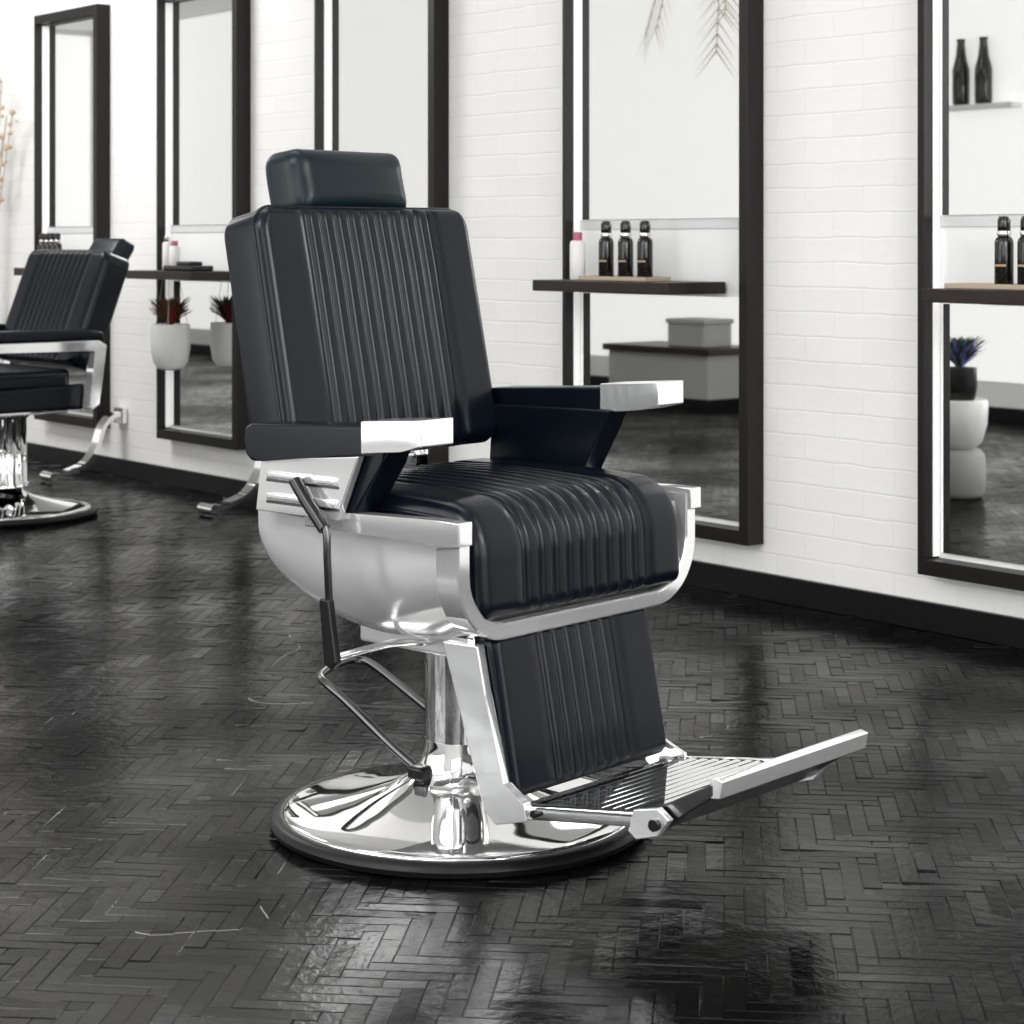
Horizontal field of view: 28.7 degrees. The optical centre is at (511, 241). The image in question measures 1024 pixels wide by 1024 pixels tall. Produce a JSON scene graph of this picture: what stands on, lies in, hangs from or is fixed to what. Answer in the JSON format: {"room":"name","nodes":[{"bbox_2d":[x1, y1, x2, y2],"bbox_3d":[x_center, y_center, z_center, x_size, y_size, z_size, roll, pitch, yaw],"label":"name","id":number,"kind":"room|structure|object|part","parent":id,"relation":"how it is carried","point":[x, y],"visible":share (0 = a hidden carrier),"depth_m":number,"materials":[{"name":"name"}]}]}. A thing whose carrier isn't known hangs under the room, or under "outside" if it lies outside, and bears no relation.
{"room":"salon","nodes":[
{"label":"salon","id":0,"kind":"room"},
{"bbox_2d":[149,280,192,369],"bbox_3d":[-1.376,0.332,8.051,0.178,0.366,0.174,0,0,-39],"label":"potted plant","id":1,"kind":"object","parent":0,"point":[170,340],"visible":0.98,"depth_m":8.00,"materials":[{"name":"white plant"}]},
{"bbox_3d":[-1.374,0.422,8.049,0.159,0.185,0.159,0,0,-39],"label":"pot","id":2,"kind":"part","parent":1,"relation":"part of","materials":[{"name":"white ceramic"}]},
{"bbox_2d":[0,459,1023,1023],"bbox_3d":[-3.884,1.015,7.258,5.400,0.004,20.200,0,0,-39],"label":"floor","id":3,"kind":"structure","parent":0,"point":[161,693],"depth_m":3.46,"materials":[{"name":"black wood"}]},
{"bbox_2d":[0,79,17,362],"bbox_3d":[-2.401,0.121,9.417,0.120,1.788,0.342,0,0,-39],"label":"plant","id":4,"kind":"object","parent":3,"relation":"on","point":[6,146],"visible":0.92,"depth_m":9.37,"materials":[{"name":"white plant"}]},
{"bbox_2d":[0,238,133,527],"bbox_3d":[-1.886,0.501,7.433,0.957,1.029,0.715,0,0,-43],"label":"barber chair","id":5,"kind":"object","parent":3,"relation":"on","point":[59,319],"visible":1,"depth_m":7.36,"materials":[{"name":"black leather"}]},
{"bbox_3d":[-1.911,0.622,7.410,0.370,0.017,0.400,0,0,-43],"label":"seat plate","id":6,"kind":"part","parent":5,"relation":"part of","materials":[{"name":"silver metal"}]},
{"bbox_3d":[-1.968,0.555,7.357,0.485,0.198,0.524,0,0,-43],"label":"seat","id":7,"kind":"part","parent":5,"relation":"part of","materials":[{"name":"black leather"}]},
{"bbox_3d":[-1.910,0.568,7.410,0.428,0.095,0.540,0,0,-43],"label":"seat","id":8,"kind":"part","parent":5,"relation":"part of","materials":[{"name":"black leather"}]},
{"bbox_3d":[-1.705,0.339,7.185,0.516,0.043,0.060,0,0,-43],"label":"armrest","id":9,"kind":"part","parent":5,"relation":"part of","materials":[{"name":"black leather"}]},
{"bbox_3d":[-1.711,0.254,7.596,0.210,0.452,0.575,11,-7,-42],"label":"backrest","id":10,"kind":"part","parent":5,"relation":"part of","materials":[{"name":"black leather"}]},
{"bbox_2d":[40,406,126,481],"bbox_3d":[-1.830,0.863,8.556,0.365,0.296,0.100,0,0,-39],"label":"footrest","id":11,"kind":"object","parent":3,"relation":"on","point":[119,415],"visible":1,"depth_m":8.57,"materials":[{"name":"silver metal"}]},
{"bbox_3d":[-1.696,0.750,8.663,0.022,0.070,0.080,0,0,-39],"label":"wall plate","id":12,"kind":"part","parent":11,"relation":"part of","materials":[{"name":"silver metal"}]},
{"bbox_2d":[197,461,260,515],"bbox_3d":[-1.001,0.863,7.529,0.365,0.296,0.100,0,0,-39],"label":"footrest","id":13,"kind":"object","parent":3,"relation":"on","point":[250,488],"visible":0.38,"depth_m":7.49,"materials":[{"name":"silver metal"}]},
{"bbox_2d":[224,149,867,879],"bbox_3d":[0.028,0.423,3.380,1.075,1.184,0.694,0,0,42],"label":"barber chair","id":14,"kind":"object","parent":3,"relation":"on","point":[525,576],"visible":1,"depth_m":3.35,"materials":[{"name":"black leather"}]},
{"bbox_3d":[-0.279,0.327,3.265,0.411,0.083,0.068,0,0,42],"label":"armrest","id":15,"kind":"part","parent":14,"relation":"part of","materials":[{"name":"black leather"}]},
{"bbox_3d":[-0.334,0.397,3.288,0.247,0.108,0.016,0,0,42],"label":"support plate","id":16,"kind":"part","parent":14,"relation":"part of","materials":[{"name":"silver metal"}]},
{"bbox_3d":[-0.309,0.510,3.233,0.049,0.170,0.017,0,0,42],"label":"recline lever","id":17,"kind":"part","parent":14,"relation":"part of","materials":[{"name":"grey metal"}]},
{"bbox_3d":[-0.292,0.630,3.218,0.039,0.111,0.015,0,0,42],"label":"lever arm","id":18,"kind":"part","parent":14,"relation":"part of","materials":[{"name":"black plastic"}]},
{"bbox_3d":[-0.266,0.164,3.657,0.194,0.452,0.532,0,0,42],"label":"backrest","id":19,"kind":"part","parent":14,"relation":"part of","materials":[{"name":"black leather"}]},
{"bbox_3d":[-0.224,0.851,3.621,0.327,0.142,0.176,0,0,42],"label":"pump lever","id":20,"kind":"part","parent":14,"relation":"part of","materials":[{"name":"grey metal"}]},
{"bbox_3d":[-0.202,0.455,3.202,0.352,0.044,0.031,0,0,42],"label":"rail","id":21,"kind":"part","parent":14,"relation":"part of","materials":[{"name":"silver metal"}]},
{"bbox_3d":[-0.069,0.681,3.480,0.340,0.037,0.220,0,0,42],"label":"seat mount","id":22,"kind":"part","parent":14,"relation":"part of","materials":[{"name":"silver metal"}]},
{"bbox_3d":[-0.039,0.779,3.168,0.179,0.275,0.018,0,0,42],"label":"leg rest arm","id":23,"kind":"part","parent":14,"relation":"part of","materials":[{"name":"silver metal"}]},
{"bbox_3d":[-0.052,0.500,3.465,0.485,0.198,0.524,0,0,42],"label":"seat","id":24,"kind":"part","parent":14,"relation":"part of","materials":[{"name":"black leather"}]},
{"bbox_3d":[0.121,0.299,3.713,0.411,0.083,0.068,0,0,42],"label":"armrest","id":25,"kind":"part","parent":14,"relation":"part of","materials":[{"name":"black leather"}]},
{"bbox_3d":[0.104,0.536,3.326,0.047,0.186,0.612,0,0,42],"label":"seat trim","id":26,"kind":"part","parent":14,"relation":"part of","materials":[{"name":"silver metal"}]},
{"bbox_3d":[0.234,0.779,3.473,0.179,0.275,0.008,0,0,42],"label":"leg rest arm","id":27,"kind":"part","parent":14,"relation":"part of","materials":[{"name":"silver metal"}]},
{"bbox_3d":[0.193,0.455,3.643,0.352,0.044,0.031,0,0,42],"label":"rail","id":28,"kind":"part","parent":14,"relation":"part of","materials":[{"name":"silver metal"}]},
{"bbox_2d":[0,0,1023,617],"bbox_3d":[-1.802,-0.535,8.938,0.150,3.100,20.000,0,0,-39],"label":"wall","id":29,"kind":"structure","parent":0,"point":[840,76],"depth_m":5.68,"materials":[{"name":"white brick"}]},
{"bbox_2d":[34,4,109,428],"bbox_3d":[-1.981,-0.113,8.986,0.065,1.855,0.620,0,0,-39],"label":"wall mirror","id":30,"kind":"object","parent":29,"relation":"attached to","point":[72,46],"visible":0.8,"depth_m":8.99,"materials":[{"name":"white mirror"}]},
{"bbox_2d":[14,268,23,275],"bbox_3d":[-2.021,0.132,8.877,0.232,0.034,0.380,0,0,-39],"label":"wall shelf","id":31,"kind":"object","parent":30,"relation":"attached to","point":[17,271],"visible":0.2,"depth_m":8.91,"materials":[{"name":"black wood"}]},
{"bbox_3d":[-2.065,0.108,8.937,0.100,0.012,0.200,0,0,-39],"label":"tray","id":32,"kind":"object","parent":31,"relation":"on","visible":0},
{"bbox_2d":[38,233,44,249],"bbox_3d":[-2.113,0.034,8.996,0.040,0.150,0.040,0,0,-39],"label":"pump bottle","id":33,"kind":"object","parent":32,"relation":"on","point":[41,235],"visible":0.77,"depth_m":8.98,"materials":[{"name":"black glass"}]},
{"bbox_2d":[43,233,49,248],"bbox_3d":[-2.081,0.034,8.957,0.040,0.150,0.040,0,0,-39],"label":"pump bottle","id":34,"kind":"object","parent":32,"relation":"on","point":[46,235],"visible":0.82,"depth_m":8.94,"materials":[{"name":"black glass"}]},
{"bbox_2d":[48,233,54,249],"bbox_3d":[-2.050,0.034,8.918,0.040,0.150,0.040,0,0,-39],"label":"pump bottle","id":35,"kind":"object","parent":32,"relation":"on","point":[51,235],"visible":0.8,"depth_m":8.90,"materials":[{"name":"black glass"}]},
{"bbox_2d":[53,233,61,249],"bbox_3d":[-2.018,0.034,8.879,0.040,0.150,0.040,0,0,-39],"label":"pump bottle","id":36,"kind":"object","parent":32,"relation":"on","point":[57,245],"visible":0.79,"depth_m":8.87,"materials":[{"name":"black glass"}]},
{"bbox_2d":[47,18,92,226],"bbox_3d":[-1.980,-0.532,9.021,0.008,0.925,0.516,0,0,-39],"label":"mirror glass","id":37,"kind":"object","parent":30,"relation":"on","point":[69,41],"depth_m":9.03,"materials":[{"name":"white mirror"}]},
{"bbox_3d":[-1.966,-0.053,9.007,0.004,0.028,0.562,0,0,-39],"label":"divider rail","id":38,"kind":"part","parent":30,"relation":"part of","materials":[{"name":"grey"}]},
{"bbox_2d":[156,0,250,450],"bbox_3d":[-1.252,-0.113,8.084,0.065,1.855,0.640,0,0,-39],"label":"wall mirror","id":39,"kind":"object","parent":29,"relation":"attached to","point":[203,47],"visible":0.83,"depth_m":8.11,"materials":[{"name":"white mirror"}]},
{"bbox_2d":[126,270,229,280],"bbox_3d":[-1.315,0.132,8.001,0.232,0.034,0.530,0,0,-39],"label":"wall shelf","id":40,"kind":"object","parent":39,"relation":"attached to","point":[131,274],"visible":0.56,"depth_m":7.82,"materials":[{"name":"black wood"}]},
{"bbox_2d":[162,236,170,269],"bbox_3d":[-1.401,0.045,8.130,0.040,0.140,0.040,0,0,-39],"label":"bottle","id":41,"kind":"object","parent":40,"relation":"on","point":[166,244],"visible":0.77,"depth_m":8.11,"materials":[{"name":"white plastic"}]},
{"bbox_2d":[169,241,179,264],"bbox_3d":[-1.363,0.055,8.084,0.044,0.120,0.044,0,0,-39],"label":"bottle","id":42,"kind":"object","parent":40,"relation":"on","point":[174,249],"visible":0.69,"depth_m":8.07,"materials":[{"name":"white plastic"}]},
{"bbox_2d":[163,261,212,270],"bbox_3d":[-1.280,0.096,7.901,0.100,0.038,0.230,0,0,-39],"label":"case","id":43,"kind":"object","parent":40,"relation":"on","point":[180,265],"visible":0.99,"depth_m":7.85,"materials":[{"name":"black plastic"}]},
{"bbox_3d":[-1.238,-0.053,8.104,0.004,0.028,0.582,0,0,-39],"label":"divider rail","id":44,"kind":"part","parent":39,"relation":"part of","materials":[{"name":"grey"}]},
{"bbox_2d":[170,0,231,224],"bbox_3d":[-1.251,-0.532,8.118,0.008,0.925,0.536,0,0,-39],"label":"mirror glass","id":45,"kind":"object","parent":39,"relation":"on","point":[200,30],"depth_m":8.13,"materials":[{"name":"white mirror"}]},
{"bbox_2d":[171,280,231,432],"bbox_3d":[-1.241,0.460,8.107,0.006,0.600,0.566,0,0,-39],"label":"mirror glass","id":46,"kind":"object","parent":39,"relation":"attached to","point":[201,391],"depth_m":8.10,"materials":[{"name":"white"}]},
{"bbox_2d":[314,0,448,465],"bbox_3d":[-0.473,-0.090,7.119,0.065,1.900,0.740,0,0,-39],"label":"wall mirror","id":47,"kind":"object","parent":29,"relation":"attached to","point":[381,67],"visible":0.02,"depth_m":7.10,"materials":[{"name":"mirror"}]},
{"bbox_2d":[330,0,427,207],"bbox_3d":[-0.472,-0.532,7.153,0.008,0.925,0.636,0,0,-39],"label":"mirror glass","id":48,"kind":"object","parent":47,"relation":"on","point":[379,48],"depth_m":7.13,"materials":[{"name":"white mirror"}]},
{"bbox_2d":[410,449,427,465],"bbox_3d":[-0.462,0.482,7.142,0.006,0.645,0.666,0,0,-39],"label":"mirror glass","id":49,"kind":"object","parent":47,"relation":"attached to","point":[421,455],"depth_m":6.95,"materials":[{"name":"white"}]},
{"bbox_2d":[27,442,1023,648],"bbox_3d":[-1.867,0.978,8.885,0.018,0.075,20.000,0,0,-39],"label":"baseboard","id":50,"kind":"structure","parent":29,"relation":"attached to","point":[989,627],"depth_m":5.57,"materials":[{"name":"black"}]},
{"bbox_2d":[562,0,763,545],"bbox_3d":[0.437,-0.090,5.990,0.065,1.900,0.810,0,0,-39],"label":"wall mirror","id":51,"kind":"object","parent":29,"relation":"attached to","point":[663,100],"visible":0.68,"depth_m":5.95,"materials":[{"name":"black wood"}]},
{"bbox_2d":[533,279,724,294],"bbox_3d":[0.340,0.132,5.951,0.232,0.034,0.600,0,0,-39],"label":"wall shelf","id":52,"kind":"object","parent":51,"relation":"attached to","point":[560,285],"visible":0.88,"depth_m":5.79,"materials":[{"name":"black wood"}]},
{"bbox_2d":[570,232,584,279],"bbox_3d":[0.201,0.042,6.114,0.048,0.145,0.048,0,0,-39],"label":"bottle","id":53,"kind":"object","parent":52,"relation":"on","point":[577,246],"visible":0.91,"depth_m":6.09,"materials":[{"name":"white plastic"}]},
{"bbox_2d":[579,276,670,280],"bbox_3d":[0.334,0.108,5.965,0.100,0.012,0.300,0,0,-39],"label":"tray","id":54,"kind":"object","parent":52,"relation":"on","point":[609,278],"visible":0.94,"depth_m":5.89,"materials":[{"name":"beige wood"}]},
{"bbox_2d":[598,221,613,276],"bbox_3d":[0.284,0.022,6.027,0.047,0.174,0.046,0,0,-39],"label":"bottle","id":55,"kind":"object","parent":54,"relation":"on","point":[606,243],"visible":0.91,"depth_m":6.01,"materials":[{"name":"black glass"}]},
{"bbox_2d":[618,220,632,276],"bbox_3d":[0.338,0.022,5.959,0.047,0.174,0.046,0,0,-39],"label":"bottle","id":56,"kind":"object","parent":54,"relation":"on","point":[625,243],"visible":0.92,"depth_m":5.94,"materials":[{"name":"black glass"}]},
{"bbox_2d":[637,220,652,276],"bbox_3d":[0.392,0.022,5.893,0.047,0.174,0.046,0,0,-39],"label":"bottle","id":57,"kind":"object","parent":54,"relation":"on","point":[644,243],"visible":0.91,"depth_m":5.88,"materials":[{"name":"black glass"}]},
{"bbox_2d":[580,0,738,219],"bbox_3d":[0.439,-0.532,6.025,0.008,0.925,0.706,0,0,-39],"label":"mirror glass","id":58,"kind":"object","parent":51,"relation":"on","point":[659,79],"depth_m":6.01,"materials":[{"name":"white mirror"}]},
{"bbox_2d":[580,293,738,521],"bbox_3d":[0.449,0.482,6.014,0.006,0.645,0.736,0,0,-39],"label":"mirror glass","id":59,"kind":"object","parent":51,"relation":"attached to","point":[693,339],"depth_m":5.95,"materials":[{"name":"white"}]},
{"bbox_3d":[0.452,-0.053,6.011,0.004,0.028,0.752,0,0,-39],"label":"divider rail","id":60,"kind":"part","parent":51,"relation":"part of","materials":[{"name":"grey"}]},
{"bbox_2d":[917,0,1023,590],"bbox_3d":[1.332,-0.090,4.882,0.065,1.900,0.820,0,0,-39],"label":"wall mirror","id":61,"kind":"object","parent":29,"relation":"attached to","point":[970,53],"visible":1,"depth_m":5.12,"materials":[{"name":"black wood"}]},
{"bbox_2d":[922,288,1023,304],"bbox_3d":[1.289,0.132,4.776,0.232,0.034,0.600,0,0,-39],"label":"wall shelf","id":62,"kind":"object","parent":61,"relation":"attached to","point":[929,295],"visible":0.82,"depth_m":4.82,"materials":[{"name":"black wood"}]},
{"bbox_2d":[944,283,1023,289],"bbox_3d":[1.216,0.108,4.872,0.100,0.012,0.330,0,0,-39],"label":"tray","id":63,"kind":"object","parent":62,"relation":"on","point":[946,285],"visible":0.98,"depth_m":4.88,"materials":[{"name":"beige wood"}]},
{"bbox_2d":[994,216,1013,284],"bbox_3d":[1.202,0.022,4.889,0.047,0.174,0.046,0,0,-39],"label":"bottle","id":64,"kind":"object","parent":63,"relation":"on","point":[1003,244],"visible":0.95,"depth_m":4.87,"materials":[{"name":"black glass"}]},
{"bbox_2d":[1017,216,1023,284],"bbox_3d":[1.245,0.022,4.836,0.047,0.174,0.046,0,0,-39],"label":"bottle","id":65,"kind":"object","parent":63,"relation":"on","point":[1020,244],"visible":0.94,"depth_m":4.83,"materials":[{"name":"black glass"}]},
{"bbox_2d":[940,0,1023,214],"bbox_3d":[1.336,-0.532,4.913,0.008,0.925,0.708,0,0,-39],"label":"mirror glass","id":66,"kind":"object","parent":61,"relation":"on","point":[982,41],"depth_m":5.08,"materials":[{"name":"white mirror"}]},
{"bbox_3d":[1.350,-0.053,4.899,0.004,0.028,0.754,0,0,-39],"label":"divider rail","id":67,"kind":"part","parent":61,"relation":"part of","materials":[{"name":"grey"}]},
{"bbox_2d":[941,304,1023,564],"bbox_3d":[1.346,0.482,4.902,0.006,0.645,0.738,0,0,-39],"label":"mirror glass","id":68,"kind":"object","parent":61,"relation":"attached to","point":[982,346],"depth_m":5.08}
]}

